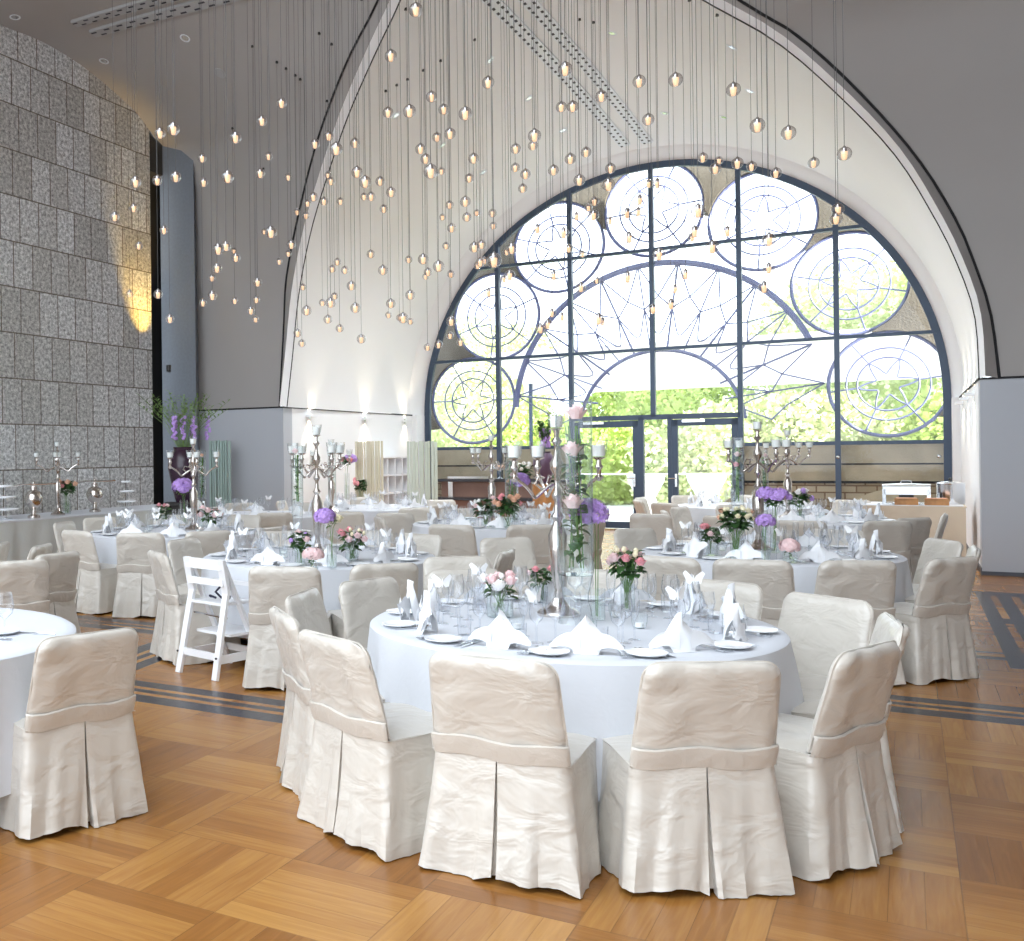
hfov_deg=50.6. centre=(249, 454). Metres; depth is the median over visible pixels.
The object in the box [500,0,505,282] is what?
pendant lamp
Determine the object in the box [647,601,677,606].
bread plate
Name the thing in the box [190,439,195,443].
candle
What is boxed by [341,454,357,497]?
flower vase
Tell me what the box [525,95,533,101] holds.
recessed light
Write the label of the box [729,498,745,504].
napkin
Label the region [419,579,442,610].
napkin
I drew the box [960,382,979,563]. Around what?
wall
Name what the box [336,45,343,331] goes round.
pendant lamp
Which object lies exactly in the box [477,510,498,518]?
napkin
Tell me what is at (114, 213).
pendant lamp
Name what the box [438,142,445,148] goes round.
recessed light
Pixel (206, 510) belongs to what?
flower vase
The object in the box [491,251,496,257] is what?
socket
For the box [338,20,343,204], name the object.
pendant lamp
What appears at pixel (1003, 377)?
trim
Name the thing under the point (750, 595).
banquet chair
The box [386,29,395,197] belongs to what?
pendant lamp
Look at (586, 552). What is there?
banquet chair
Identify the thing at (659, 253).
pendant lamp
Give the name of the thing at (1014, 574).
baseboard
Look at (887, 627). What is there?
banquet chair
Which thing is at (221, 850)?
floor
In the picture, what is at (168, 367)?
uplight
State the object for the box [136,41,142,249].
pendant lamp
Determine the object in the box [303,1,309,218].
pendant lamp
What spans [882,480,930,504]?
chafing dish
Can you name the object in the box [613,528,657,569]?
banquet chair
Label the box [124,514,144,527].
napkin
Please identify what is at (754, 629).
bread plate
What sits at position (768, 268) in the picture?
pendant lamp
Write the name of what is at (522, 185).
pendant lamp
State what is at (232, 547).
napkin
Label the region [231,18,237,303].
pendant lamp
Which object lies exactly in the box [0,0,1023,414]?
ceiling
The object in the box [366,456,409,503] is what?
cubby shelf
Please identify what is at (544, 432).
floor vase
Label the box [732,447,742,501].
vase
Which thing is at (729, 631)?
fork
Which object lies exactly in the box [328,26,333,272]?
pendant lamp
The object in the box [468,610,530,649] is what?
napkin
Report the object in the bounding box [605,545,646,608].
flower vase
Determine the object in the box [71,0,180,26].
ceiling vent
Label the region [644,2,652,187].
pendant lamp
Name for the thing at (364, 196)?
pendant lamp
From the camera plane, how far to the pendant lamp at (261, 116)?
10.02 m
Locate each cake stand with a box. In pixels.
[0,485,19,518]
[117,481,136,508]
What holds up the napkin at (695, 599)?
on the tablecloth at (599, 693)
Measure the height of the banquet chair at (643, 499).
0.860 m
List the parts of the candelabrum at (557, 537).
arm, arm, stem, arm, arm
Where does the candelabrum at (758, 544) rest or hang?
on the tablecloth at (805, 574)
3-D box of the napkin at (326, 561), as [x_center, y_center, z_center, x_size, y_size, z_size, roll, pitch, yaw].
[0.606,0.769,7.941,0.300,0.165,0.100,-1,0,-2]
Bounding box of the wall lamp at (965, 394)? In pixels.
[964,391,973,397]
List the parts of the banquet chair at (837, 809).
seat, backrest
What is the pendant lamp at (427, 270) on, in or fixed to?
hanging from the ceiling
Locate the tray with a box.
[448,476,489,478]
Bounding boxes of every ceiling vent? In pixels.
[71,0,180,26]
[89,0,240,36]
[480,0,629,147]
[518,0,652,143]
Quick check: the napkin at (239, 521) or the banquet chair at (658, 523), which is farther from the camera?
the banquet chair at (658, 523)
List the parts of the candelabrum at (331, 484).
stem, arm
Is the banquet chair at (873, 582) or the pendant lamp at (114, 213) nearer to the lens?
the banquet chair at (873, 582)
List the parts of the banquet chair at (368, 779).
backrest, seat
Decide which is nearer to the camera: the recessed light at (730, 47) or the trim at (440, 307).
the recessed light at (730, 47)
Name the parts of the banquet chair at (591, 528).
backrest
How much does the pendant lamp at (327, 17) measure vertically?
3.810 m
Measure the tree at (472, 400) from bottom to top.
6.984 m
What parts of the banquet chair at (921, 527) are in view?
backrest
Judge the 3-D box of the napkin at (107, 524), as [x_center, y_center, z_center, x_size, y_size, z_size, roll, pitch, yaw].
[-1.591,0.776,11.451,0.100,0.205,0.215,-1,0,-21]
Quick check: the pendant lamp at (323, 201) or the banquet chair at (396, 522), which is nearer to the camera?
the pendant lamp at (323, 201)
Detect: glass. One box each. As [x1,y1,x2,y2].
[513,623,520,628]
[612,612,619,616]
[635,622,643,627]
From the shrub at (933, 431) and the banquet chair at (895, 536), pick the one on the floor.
the banquet chair at (895, 536)
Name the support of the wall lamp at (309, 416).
attached to the wall at (342, 428)
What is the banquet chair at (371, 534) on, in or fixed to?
on the floor
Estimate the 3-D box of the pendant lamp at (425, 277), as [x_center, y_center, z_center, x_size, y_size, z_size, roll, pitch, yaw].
[2.639,-4.243,15.589,0.104,3.184,0.102,-1,0,0]
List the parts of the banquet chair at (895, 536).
backrest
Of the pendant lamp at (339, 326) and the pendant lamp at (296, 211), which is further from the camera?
the pendant lamp at (296, 211)
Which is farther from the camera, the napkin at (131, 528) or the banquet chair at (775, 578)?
the napkin at (131, 528)
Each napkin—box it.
[102,516,110,533]
[106,513,113,530]
[119,521,142,532]
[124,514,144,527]
[160,522,186,536]
[161,513,184,526]
[197,499,202,510]
[204,520,220,530]
[205,518,227,526]
[223,530,238,553]
[224,535,236,559]
[234,511,243,528]
[235,513,243,531]
[246,501,264,511]
[249,506,267,514]
[250,544,284,564]
[251,532,274,549]
[288,501,302,511]
[292,504,304,515]
[305,534,332,547]
[308,500,311,513]
[310,544,347,565]
[323,495,329,507]
[333,496,342,505]
[336,499,351,509]
[352,534,376,548]
[360,496,376,504]
[373,499,391,509]
[373,542,394,563]
[395,529,409,552]
[397,580,419,620]
[399,495,411,504]
[405,532,417,557]
[410,498,421,507]
[415,590,438,634]
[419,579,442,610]
[421,494,426,506]
[427,506,431,521]
[428,508,437,524]
[443,509,459,519]
[450,513,470,524]
[463,583,505,603]
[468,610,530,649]
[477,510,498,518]
[487,514,512,527]
[514,508,535,519]
[522,574,573,601]
[537,512,551,524]
[549,507,553,521]
[550,615,623,655]
[599,578,655,605]
[649,612,714,652]
[661,528,674,551]
[661,529,677,547]
[675,574,707,614]
[682,531,707,557]
[688,492,694,504]
[690,529,712,544]
[694,493,702,506]
[706,493,722,502]
[716,583,747,625]
[722,603,748,641]
[725,539,765,558]
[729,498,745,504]
[730,502,736,512]
[740,530,774,543]
[765,505,785,514]
[778,509,804,520]
[794,527,827,546]
[798,540,841,562]
[806,503,828,515]
[818,509,846,522]
[846,529,867,550]
[851,503,866,517]
[855,538,874,559]
[864,508,879,521]
[869,530,882,554]
[874,503,884,518]
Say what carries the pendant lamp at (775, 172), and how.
hanging from the ceiling
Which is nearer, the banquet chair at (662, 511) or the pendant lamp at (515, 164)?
the pendant lamp at (515, 164)
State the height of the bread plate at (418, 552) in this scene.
0.014 m
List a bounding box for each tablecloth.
[0,608,76,797]
[90,525,256,563]
[191,511,326,545]
[201,546,435,638]
[323,504,428,529]
[367,597,803,801]
[412,518,574,555]
[642,542,913,602]
[678,502,815,528]
[743,514,895,542]
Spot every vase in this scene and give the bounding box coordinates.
[59,479,77,512]
[136,390,229,502]
[153,503,171,520]
[171,477,191,520]
[197,505,223,523]
[198,453,204,496]
[286,529,312,562]
[292,448,301,501]
[302,547,324,566]
[313,508,343,565]
[337,526,368,558]
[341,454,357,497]
[353,477,367,496]
[471,495,497,523]
[477,570,519,612]
[491,493,522,525]
[506,457,515,501]
[506,472,529,519]
[517,461,533,477]
[526,565,551,598]
[529,418,553,482]
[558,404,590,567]
[569,498,609,616]
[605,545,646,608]
[699,523,725,553]
[716,505,754,557]
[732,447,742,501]
[755,486,789,550]
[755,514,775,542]
[762,453,767,486]
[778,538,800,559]
[786,488,813,515]
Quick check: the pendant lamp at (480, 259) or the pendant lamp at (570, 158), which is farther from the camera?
the pendant lamp at (480, 259)
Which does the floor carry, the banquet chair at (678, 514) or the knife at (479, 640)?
the banquet chair at (678, 514)
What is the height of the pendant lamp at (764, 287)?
5.580 m
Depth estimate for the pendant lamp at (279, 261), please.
15.59 m
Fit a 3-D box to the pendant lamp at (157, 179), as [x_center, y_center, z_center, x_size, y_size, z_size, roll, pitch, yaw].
[-0.961,-4.865,10.393,0.104,4.294,0.102,-1,0,0]
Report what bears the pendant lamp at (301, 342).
hanging from the ceiling
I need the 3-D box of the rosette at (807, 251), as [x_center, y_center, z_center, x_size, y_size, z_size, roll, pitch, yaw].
[11.335,-3.241,19.490,2.007,2.006,0.066,-1,0,33]
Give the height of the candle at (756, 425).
0.059 m
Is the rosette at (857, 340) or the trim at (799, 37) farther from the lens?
the rosette at (857, 340)
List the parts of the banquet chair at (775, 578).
backrest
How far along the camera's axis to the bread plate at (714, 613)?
5.33 m
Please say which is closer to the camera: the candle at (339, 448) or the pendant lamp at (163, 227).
the candle at (339, 448)
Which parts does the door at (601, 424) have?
handle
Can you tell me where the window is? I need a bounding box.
[424,159,951,516]
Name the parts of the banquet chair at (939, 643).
seat, backrest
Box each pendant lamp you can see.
[112,8,119,220]
[126,9,133,297]
[129,11,137,212]
[130,0,139,187]
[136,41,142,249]
[153,0,162,298]
[154,0,165,138]
[155,15,161,184]
[159,10,165,233]
[165,24,173,322]
[167,32,179,135]
[170,0,180,182]
[199,7,204,306]
[200,9,206,161]
[201,0,205,186]
[208,0,213,281]
[209,44,216,299]
[212,39,221,272]
[214,3,223,254]
[221,0,233,183]
[222,13,230,250]
[230,32,240,143]
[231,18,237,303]
[231,40,237,261]
[231,127,234,253]
[247,16,254,314]
[251,45,258,322]
[253,13,261,286]
[253,48,259,302]
[255,6,263,178]
[258,0,265,125]
[261,168,266,233]
[264,0,269,159]
[266,10,276,238]
[275,61,282,264]
[276,0,286,108]
[284,21,289,180]
[285,67,291,256]
[288,0,293,248]
[293,0,301,336]
[293,74,297,214]
[298,40,305,346]
[299,78,303,289]
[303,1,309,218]
[303,27,311,315]
[305,25,310,206]
[310,24,317,201]
[311,5,319,148]
[318,32,325,305]
[320,0,327,205]
[324,17,333,140]
[324,18,329,322]
[325,100,328,178]
[327,19,334,307]
[328,0,334,185]
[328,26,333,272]
[330,0,342,155]
[330,43,335,299]
[334,33,338,265]
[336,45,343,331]
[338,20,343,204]
[341,0,348,273]
[347,17,354,290]
[350,0,358,147]
[350,43,360,312]
[351,24,362,177]
[357,2,365,343]
[359,11,369,187]
[360,0,366,199]
[367,48,372,257]
[369,40,375,200]
[375,20,382,185]
[378,46,386,274]
[380,5,387,212]
[383,44,391,117]
[384,90,391,317]
[386,5,396,61]
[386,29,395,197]
[387,8,395,307]
[395,84,400,320]
[398,0,404,322]
[403,5,415,117]
[404,7,412,262]
[405,45,414,299]
[407,78,411,323]
[409,0,422,16]
[415,0,425,154]
[418,10,428,264]
[420,0,427,163]
[422,69,426,279]
[423,0,437,178]
[423,2,430,350]
[424,51,429,275]
[426,0,435,102]
[432,132,441,141]
[434,0,440,271]
[434,0,441,348]
[438,0,448,114]
[439,3,442,174]
[439,59,445,220]
[442,18,447,249]
[444,0,455,139]
[445,34,450,208]
[446,30,452,338]
[447,0,455,325]
[448,39,455,232]
[448,70,454,277]
[456,0,464,345]
[459,20,471,120]
[462,0,471,221]
[463,29,470,206]
[467,14,470,182]
[468,48,477,163]
[469,0,479,252]
[473,38,477,215]
[474,0,478,268]
[477,0,485,248]
[477,14,484,266]
[481,21,487,264]
[482,7,491,88]
[484,25,491,296]
[486,20,501,267]
[488,34,496,216]
[489,0,496,229]
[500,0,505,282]
[503,0,507,255]
[504,0,514,280]
[506,0,517,253]
[511,3,519,171]
[513,32,520,153]
[518,0,526,192]
[520,0,530,179]
[528,5,534,150]
[528,25,540,141]
[533,0,541,232]
[535,0,545,333]
[544,22,550,328]
[548,0,558,175]
[548,19,553,316]
[549,0,558,279]
[558,0,572,76]
[558,4,564,320]
[558,22,563,112]
[558,35,568,238]
[564,46,571,251]
[565,0,575,164]
[567,0,578,112]
[572,25,578,219]
[573,3,584,185]
[577,0,585,291]
[578,18,583,256]
[582,4,590,157]
[584,34,589,211]
[588,26,598,220]
[592,21,597,283]
[592,33,595,205]
[593,36,604,324]
[595,0,606,102]
[599,52,606,324]
[602,0,614,190]
[605,0,615,173]
[606,0,613,224]
[622,0,633,282]
[624,0,634,242]
[624,29,631,217]
[632,4,645,87]
[634,41,642,215]
[637,0,644,204]
[642,0,652,125]
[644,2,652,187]
[649,7,657,313]
[653,7,665,260]
[653,21,661,188]
[665,0,672,309]
[668,0,682,86]
[672,39,679,292]
[680,2,690,278]
[688,0,696,241]
[688,36,700,237]
[691,0,705,217]
[700,27,707,162]
[705,0,718,253]
[709,0,721,174]
[714,13,722,163]
[722,42,732,236]
[726,0,740,96]
[731,0,743,168]
[746,0,756,170]
[749,19,764,132]
[758,0,767,292]
[762,0,775,245]
[764,0,774,273]
[770,34,781,178]
[781,21,794,139]
[808,0,819,167]
[829,0,841,224]
[831,0,844,214]
[837,0,851,160]
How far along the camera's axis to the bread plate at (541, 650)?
4.38 m
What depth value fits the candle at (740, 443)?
8.98 m
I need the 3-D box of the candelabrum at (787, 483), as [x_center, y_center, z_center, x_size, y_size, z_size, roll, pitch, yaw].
[6.681,0.224,12.800,0.480,1.110,0.482,-1,0,11]
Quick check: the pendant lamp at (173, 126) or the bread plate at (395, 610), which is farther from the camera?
the pendant lamp at (173, 126)
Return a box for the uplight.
[166,365,170,372]
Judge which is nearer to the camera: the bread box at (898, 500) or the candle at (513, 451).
the candle at (513, 451)
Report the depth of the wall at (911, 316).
20.71 m
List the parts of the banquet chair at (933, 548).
seat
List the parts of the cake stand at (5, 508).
rod, plate, plate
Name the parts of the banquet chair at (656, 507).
backrest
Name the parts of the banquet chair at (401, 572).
seat, backrest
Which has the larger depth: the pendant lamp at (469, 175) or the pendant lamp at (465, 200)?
the pendant lamp at (469, 175)
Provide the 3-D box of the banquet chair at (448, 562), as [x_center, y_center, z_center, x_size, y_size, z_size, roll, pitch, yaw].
[1.521,1.172,7.240,0.671,0.860,0.700,-1,0,0]
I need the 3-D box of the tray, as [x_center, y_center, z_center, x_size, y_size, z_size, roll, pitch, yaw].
[4.678,0.477,21.928,0.900,0.050,0.240,-1,0,33]
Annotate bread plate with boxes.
[0,627,19,634]
[208,553,226,555]
[225,559,246,562]
[280,563,302,566]
[349,562,370,565]
[382,620,415,627]
[386,608,411,614]
[397,558,417,560]
[409,551,428,554]
[424,634,461,642]
[440,598,461,603]
[501,595,521,599]
[528,646,569,655]
[574,595,604,600]
[625,648,668,657]
[646,547,663,549]
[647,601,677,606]
[660,552,681,554]
[702,556,725,559]
[707,611,719,616]
[710,640,752,649]
[745,626,778,633]
[832,545,847,547]
[873,555,897,558]
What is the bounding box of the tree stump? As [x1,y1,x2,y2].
[532,483,553,518]
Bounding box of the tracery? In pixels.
[514,259,824,423]
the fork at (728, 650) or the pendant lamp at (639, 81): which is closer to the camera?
the fork at (728, 650)
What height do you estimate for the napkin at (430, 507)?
0.205 m
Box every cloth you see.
[0,504,161,522]
[860,503,966,556]
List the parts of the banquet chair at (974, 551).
seat, backrest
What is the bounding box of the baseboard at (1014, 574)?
[966,543,1023,576]
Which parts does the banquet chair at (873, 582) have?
backrest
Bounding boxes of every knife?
[18,632,55,634]
[390,625,430,629]
[441,604,458,607]
[453,639,477,646]
[460,639,482,647]
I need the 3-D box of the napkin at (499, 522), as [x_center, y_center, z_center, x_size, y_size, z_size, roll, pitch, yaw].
[2.835,0.743,11.680,0.300,0.165,0.100,-1,0,13]
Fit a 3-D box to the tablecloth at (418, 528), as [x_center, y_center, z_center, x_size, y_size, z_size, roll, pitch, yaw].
[2.973,1.128,12.449,2.049,0.607,2.054,-1,0,-2]
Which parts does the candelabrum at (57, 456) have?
arm, stem, arm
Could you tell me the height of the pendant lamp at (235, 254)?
4.830 m
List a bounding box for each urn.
[12,481,56,517]
[77,478,115,511]
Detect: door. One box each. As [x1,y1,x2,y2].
[574,420,638,527]
[668,418,737,501]
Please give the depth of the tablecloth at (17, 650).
4.54 m
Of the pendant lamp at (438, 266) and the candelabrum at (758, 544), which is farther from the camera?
the pendant lamp at (438, 266)
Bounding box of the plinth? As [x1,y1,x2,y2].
[162,501,205,514]
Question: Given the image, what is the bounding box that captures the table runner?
[860,502,963,506]
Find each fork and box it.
[516,646,537,653]
[616,649,626,657]
[698,645,727,651]
[701,644,733,651]
[706,618,748,619]
[729,631,772,635]
[729,632,771,636]
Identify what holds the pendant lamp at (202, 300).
hanging from the ceiling
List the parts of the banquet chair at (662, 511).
backrest, seat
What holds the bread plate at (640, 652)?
on the tablecloth at (599, 693)
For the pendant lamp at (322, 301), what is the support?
hanging from the ceiling
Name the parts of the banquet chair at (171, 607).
backrest, seat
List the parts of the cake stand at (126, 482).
plate, rod, plate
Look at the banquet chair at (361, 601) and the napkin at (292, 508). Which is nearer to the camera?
the banquet chair at (361, 601)
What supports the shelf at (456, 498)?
attached to the countertop at (461, 491)
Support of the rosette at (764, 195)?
attached to the wall at (911, 316)
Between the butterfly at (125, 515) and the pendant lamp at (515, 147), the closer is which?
the pendant lamp at (515, 147)
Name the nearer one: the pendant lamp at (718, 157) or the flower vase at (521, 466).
the pendant lamp at (718, 157)
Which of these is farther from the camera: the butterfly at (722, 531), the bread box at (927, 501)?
the bread box at (927, 501)
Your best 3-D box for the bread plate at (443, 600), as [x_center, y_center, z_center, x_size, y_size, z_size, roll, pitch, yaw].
[1.122,0.835,5.863,0.172,0.014,0.172,-1,0,0]
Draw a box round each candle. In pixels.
[167,452,172,457]
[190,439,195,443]
[194,452,199,456]
[288,446,295,452]
[298,446,305,452]
[312,428,319,434]
[328,445,335,451]
[336,445,343,451]
[502,448,507,452]
[507,446,519,456]
[531,446,543,456]
[550,416,562,426]
[572,445,583,456]
[592,445,604,455]
[724,440,732,446]
[736,440,743,446]
[753,422,761,428]
[763,443,768,447]
[771,439,780,446]
[782,440,790,446]
[784,430,789,434]
[806,442,811,446]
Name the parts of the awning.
post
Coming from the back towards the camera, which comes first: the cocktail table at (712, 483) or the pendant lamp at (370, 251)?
the cocktail table at (712, 483)
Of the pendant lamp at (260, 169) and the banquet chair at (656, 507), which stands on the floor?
the banquet chair at (656, 507)
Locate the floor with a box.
[0,528,1023,940]
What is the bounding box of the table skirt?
[0,511,155,560]
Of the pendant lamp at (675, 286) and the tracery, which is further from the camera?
the tracery
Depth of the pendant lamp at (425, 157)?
10.39 m
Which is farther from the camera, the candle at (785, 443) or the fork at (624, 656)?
the candle at (785, 443)
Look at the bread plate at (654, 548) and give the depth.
8.86 m
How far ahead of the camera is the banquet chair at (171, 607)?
8.05 m
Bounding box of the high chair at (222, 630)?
[175,556,249,680]
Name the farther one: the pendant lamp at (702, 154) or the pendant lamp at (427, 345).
the pendant lamp at (427, 345)
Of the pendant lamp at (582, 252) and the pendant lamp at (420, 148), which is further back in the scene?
the pendant lamp at (582, 252)
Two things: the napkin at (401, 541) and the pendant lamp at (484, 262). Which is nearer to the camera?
the napkin at (401, 541)
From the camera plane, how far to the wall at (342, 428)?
20.28 m
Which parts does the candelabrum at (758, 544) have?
arm, arm, stem, arm, arm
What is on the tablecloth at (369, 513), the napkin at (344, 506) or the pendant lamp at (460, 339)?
the napkin at (344, 506)
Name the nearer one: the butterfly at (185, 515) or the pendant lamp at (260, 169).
the pendant lamp at (260, 169)
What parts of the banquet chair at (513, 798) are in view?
pleat panel, backrest, seat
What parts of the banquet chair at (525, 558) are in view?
seat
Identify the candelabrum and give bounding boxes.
[34,442,79,514]
[167,439,219,530]
[288,428,343,550]
[311,441,351,511]
[470,435,508,522]
[506,416,605,617]
[724,422,790,550]
[763,430,811,517]
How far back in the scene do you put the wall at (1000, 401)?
12.84 m
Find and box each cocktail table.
[627,475,664,513]
[686,474,725,502]
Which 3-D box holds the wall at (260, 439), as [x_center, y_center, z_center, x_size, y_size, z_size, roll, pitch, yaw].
[-0.468,0.391,19.297,2.750,2.470,0.310,-1,0,33]
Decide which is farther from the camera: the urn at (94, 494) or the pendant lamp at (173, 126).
the urn at (94, 494)
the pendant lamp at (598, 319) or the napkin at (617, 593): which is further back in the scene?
the pendant lamp at (598, 319)
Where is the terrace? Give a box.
[600,504,633,528]
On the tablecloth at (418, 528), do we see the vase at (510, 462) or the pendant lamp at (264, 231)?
the vase at (510, 462)
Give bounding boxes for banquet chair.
[0,541,9,560]
[0,559,49,613]
[0,627,147,839]
[27,543,52,559]
[35,551,80,633]
[53,520,76,552]
[61,530,117,613]
[83,517,117,531]
[112,533,166,617]
[147,550,240,665]
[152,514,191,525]
[167,537,203,594]
[185,530,230,556]
[224,502,253,511]
[226,514,260,528]
[242,566,331,690]
[251,526,283,547]
[256,530,303,547]
[257,512,292,530]
[269,606,384,800]
[276,500,288,510]
[285,587,332,635]
[296,502,310,511]
[297,629,434,861]
[326,512,364,545]
[327,563,418,638]
[338,576,401,649]
[343,530,392,546]
[350,497,378,504]
[374,516,387,530]
[375,513,414,546]
[398,507,429,521]
[404,533,441,556]
[418,652,600,898]
[423,556,491,596]
[425,499,455,506]
[427,568,497,598]
[428,504,451,518]
[429,524,477,556]
[439,508,475,518]
[480,537,540,596]
[493,548,514,591]
[506,524,551,582]
[511,508,547,518]
[563,522,605,596]
[566,540,584,570]
[566,569,649,601]
[567,533,594,568]
[598,661,794,898]
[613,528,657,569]
[629,513,674,544]
[633,499,647,513]
[634,555,701,601]
[635,497,650,513]
[651,502,700,534]
[660,510,689,542]
[670,506,697,539]
[671,495,696,503]
[680,579,762,620]
[702,515,735,526]
[705,527,754,542]
[712,558,794,627]
[715,504,745,515]
[737,495,765,502]
[773,520,827,541]
[774,640,902,880]
[778,592,873,688]
[791,612,909,832]
[810,529,865,545]
[814,560,905,685]
[832,499,870,514]
[861,520,912,581]
[894,556,978,684]
[896,517,931,578]
[905,545,980,665]
[912,538,963,590]
[934,513,947,538]
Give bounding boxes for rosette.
[432,357,514,444]
[454,272,539,357]
[513,201,605,292]
[604,167,703,257]
[707,173,818,271]
[789,231,910,335]
[826,330,942,437]
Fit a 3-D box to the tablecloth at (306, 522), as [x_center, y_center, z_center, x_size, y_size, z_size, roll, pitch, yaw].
[0.123,1.162,14.902,2.049,0.607,2.054,-1,0,-20]
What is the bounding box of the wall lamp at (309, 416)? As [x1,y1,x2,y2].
[306,414,317,418]
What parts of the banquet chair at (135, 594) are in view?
backrest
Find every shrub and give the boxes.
[463,412,679,504]
[617,388,909,502]
[900,395,942,439]
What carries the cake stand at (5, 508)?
on the cloth at (73, 513)
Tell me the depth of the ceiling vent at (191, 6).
15.54 m
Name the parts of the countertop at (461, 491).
post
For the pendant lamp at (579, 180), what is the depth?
9.35 m
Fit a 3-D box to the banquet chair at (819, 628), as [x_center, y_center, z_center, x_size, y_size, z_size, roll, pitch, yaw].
[2.709,1.158,5.179,0.667,0.860,0.647,-1,0,-24]
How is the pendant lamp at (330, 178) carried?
hanging from the ceiling
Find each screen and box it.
[209,440,230,511]
[355,441,383,501]
[407,441,437,504]
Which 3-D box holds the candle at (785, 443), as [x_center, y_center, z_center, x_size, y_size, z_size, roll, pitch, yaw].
[4.569,-0.101,8.776,0.068,0.059,0.068,-1,0,0]
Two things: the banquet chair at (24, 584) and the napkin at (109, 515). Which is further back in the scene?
the napkin at (109, 515)
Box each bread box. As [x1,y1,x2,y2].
[894,497,917,504]
[924,498,948,505]
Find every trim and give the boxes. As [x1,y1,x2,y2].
[149,130,163,503]
[160,146,199,502]
[199,376,1023,415]
[279,0,1000,406]
[280,0,984,406]
[409,144,963,415]
[412,397,960,502]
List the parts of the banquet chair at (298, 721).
backrest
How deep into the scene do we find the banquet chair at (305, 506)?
16.27 m
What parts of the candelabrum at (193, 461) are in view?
arm, stem, arm, arm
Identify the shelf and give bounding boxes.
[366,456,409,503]
[438,496,532,500]
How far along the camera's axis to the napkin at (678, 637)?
4.38 m
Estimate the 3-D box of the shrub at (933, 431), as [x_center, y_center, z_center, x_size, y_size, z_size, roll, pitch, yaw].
[20.151,0.160,25.513,8.110,4.174,3.492,-1,0,4]
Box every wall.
[0,25,153,515]
[199,408,292,510]
[292,408,411,505]
[431,166,942,429]
[434,449,581,519]
[725,444,943,514]
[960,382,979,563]
[978,378,1023,572]
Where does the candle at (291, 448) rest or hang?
on the candelabrum at (316, 503)
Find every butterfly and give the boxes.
[123,512,131,517]
[152,513,159,518]
[183,512,191,517]
[214,511,222,515]
[238,527,247,534]
[290,522,299,528]
[364,522,374,529]
[380,528,391,535]
[432,574,451,587]
[469,563,487,574]
[477,505,485,510]
[525,587,541,602]
[577,561,594,572]
[665,585,684,599]
[679,521,691,528]
[683,571,704,583]
[718,526,729,534]
[775,528,782,535]
[803,501,812,505]
[817,520,823,527]
[844,525,857,532]
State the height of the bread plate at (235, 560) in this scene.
0.014 m
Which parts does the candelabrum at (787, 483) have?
arm, stem, arm, arm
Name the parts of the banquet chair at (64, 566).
backrest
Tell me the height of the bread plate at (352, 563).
0.014 m
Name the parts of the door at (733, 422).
handle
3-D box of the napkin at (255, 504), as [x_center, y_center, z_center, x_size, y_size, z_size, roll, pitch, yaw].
[0.083,0.776,15.680,0.300,0.165,0.100,-1,0,-10]
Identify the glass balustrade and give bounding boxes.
[581,473,731,474]
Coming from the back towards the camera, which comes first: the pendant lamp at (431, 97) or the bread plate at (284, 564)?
the pendant lamp at (431, 97)
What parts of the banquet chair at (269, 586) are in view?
backrest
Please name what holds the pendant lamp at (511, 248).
hanging from the ceiling
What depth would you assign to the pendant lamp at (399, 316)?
15.59 m
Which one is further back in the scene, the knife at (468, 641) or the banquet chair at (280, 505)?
the banquet chair at (280, 505)
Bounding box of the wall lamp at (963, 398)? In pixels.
[959,396,968,401]
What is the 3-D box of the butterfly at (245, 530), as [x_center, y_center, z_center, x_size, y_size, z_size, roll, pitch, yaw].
[-0.065,0.644,8.707,0.104,0.066,0.023,-1,0,27]
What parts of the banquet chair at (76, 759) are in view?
seat, backrest, pleat panel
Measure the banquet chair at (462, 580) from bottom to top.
0.860 m
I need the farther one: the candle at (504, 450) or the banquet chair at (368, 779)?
the candle at (504, 450)
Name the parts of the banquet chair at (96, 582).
backrest, seat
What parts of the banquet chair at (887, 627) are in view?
seat, backrest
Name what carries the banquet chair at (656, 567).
on the floor
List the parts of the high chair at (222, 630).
post, post, rail, rail, rail, post, seat, post, post, guard rail, rail, post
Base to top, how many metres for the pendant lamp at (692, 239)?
3.008 m
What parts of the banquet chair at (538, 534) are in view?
backrest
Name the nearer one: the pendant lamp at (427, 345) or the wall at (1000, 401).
the wall at (1000, 401)
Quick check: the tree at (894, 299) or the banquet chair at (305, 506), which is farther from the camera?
the tree at (894, 299)
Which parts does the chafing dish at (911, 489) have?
lid, burner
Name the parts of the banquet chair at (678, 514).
seat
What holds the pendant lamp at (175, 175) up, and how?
hanging from the ceiling
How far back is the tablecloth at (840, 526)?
11.92 m
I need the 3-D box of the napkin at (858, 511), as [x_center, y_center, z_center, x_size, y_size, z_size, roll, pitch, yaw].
[7.513,0.666,12.737,0.100,0.205,0.215,-1,0,-21]
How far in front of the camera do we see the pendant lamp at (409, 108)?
8.25 m
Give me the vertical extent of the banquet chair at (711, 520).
0.860 m
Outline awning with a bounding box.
[492,328,941,445]
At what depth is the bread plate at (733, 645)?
4.46 m
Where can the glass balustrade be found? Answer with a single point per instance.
(581, 473)
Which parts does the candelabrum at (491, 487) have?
arm, arm, stem, arm, arm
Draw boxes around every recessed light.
[9,14,20,19]
[99,58,108,63]
[180,34,189,41]
[391,111,400,118]
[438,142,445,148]
[486,56,494,64]
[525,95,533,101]
[607,31,616,35]
[726,44,737,49]
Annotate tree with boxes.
[431,316,560,446]
[580,386,754,491]
[743,253,942,415]
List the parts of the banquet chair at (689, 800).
seat, backrest, pleat panel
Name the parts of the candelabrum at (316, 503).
arm, arm, stem, arm, arm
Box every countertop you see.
[438,478,537,481]
[438,478,538,517]
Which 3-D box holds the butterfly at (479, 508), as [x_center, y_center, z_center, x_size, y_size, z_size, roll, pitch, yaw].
[2.669,0.611,11.886,0.104,0.066,0.023,-1,0,8]
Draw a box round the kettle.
[935,478,965,504]
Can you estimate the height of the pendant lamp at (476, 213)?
2.687 m

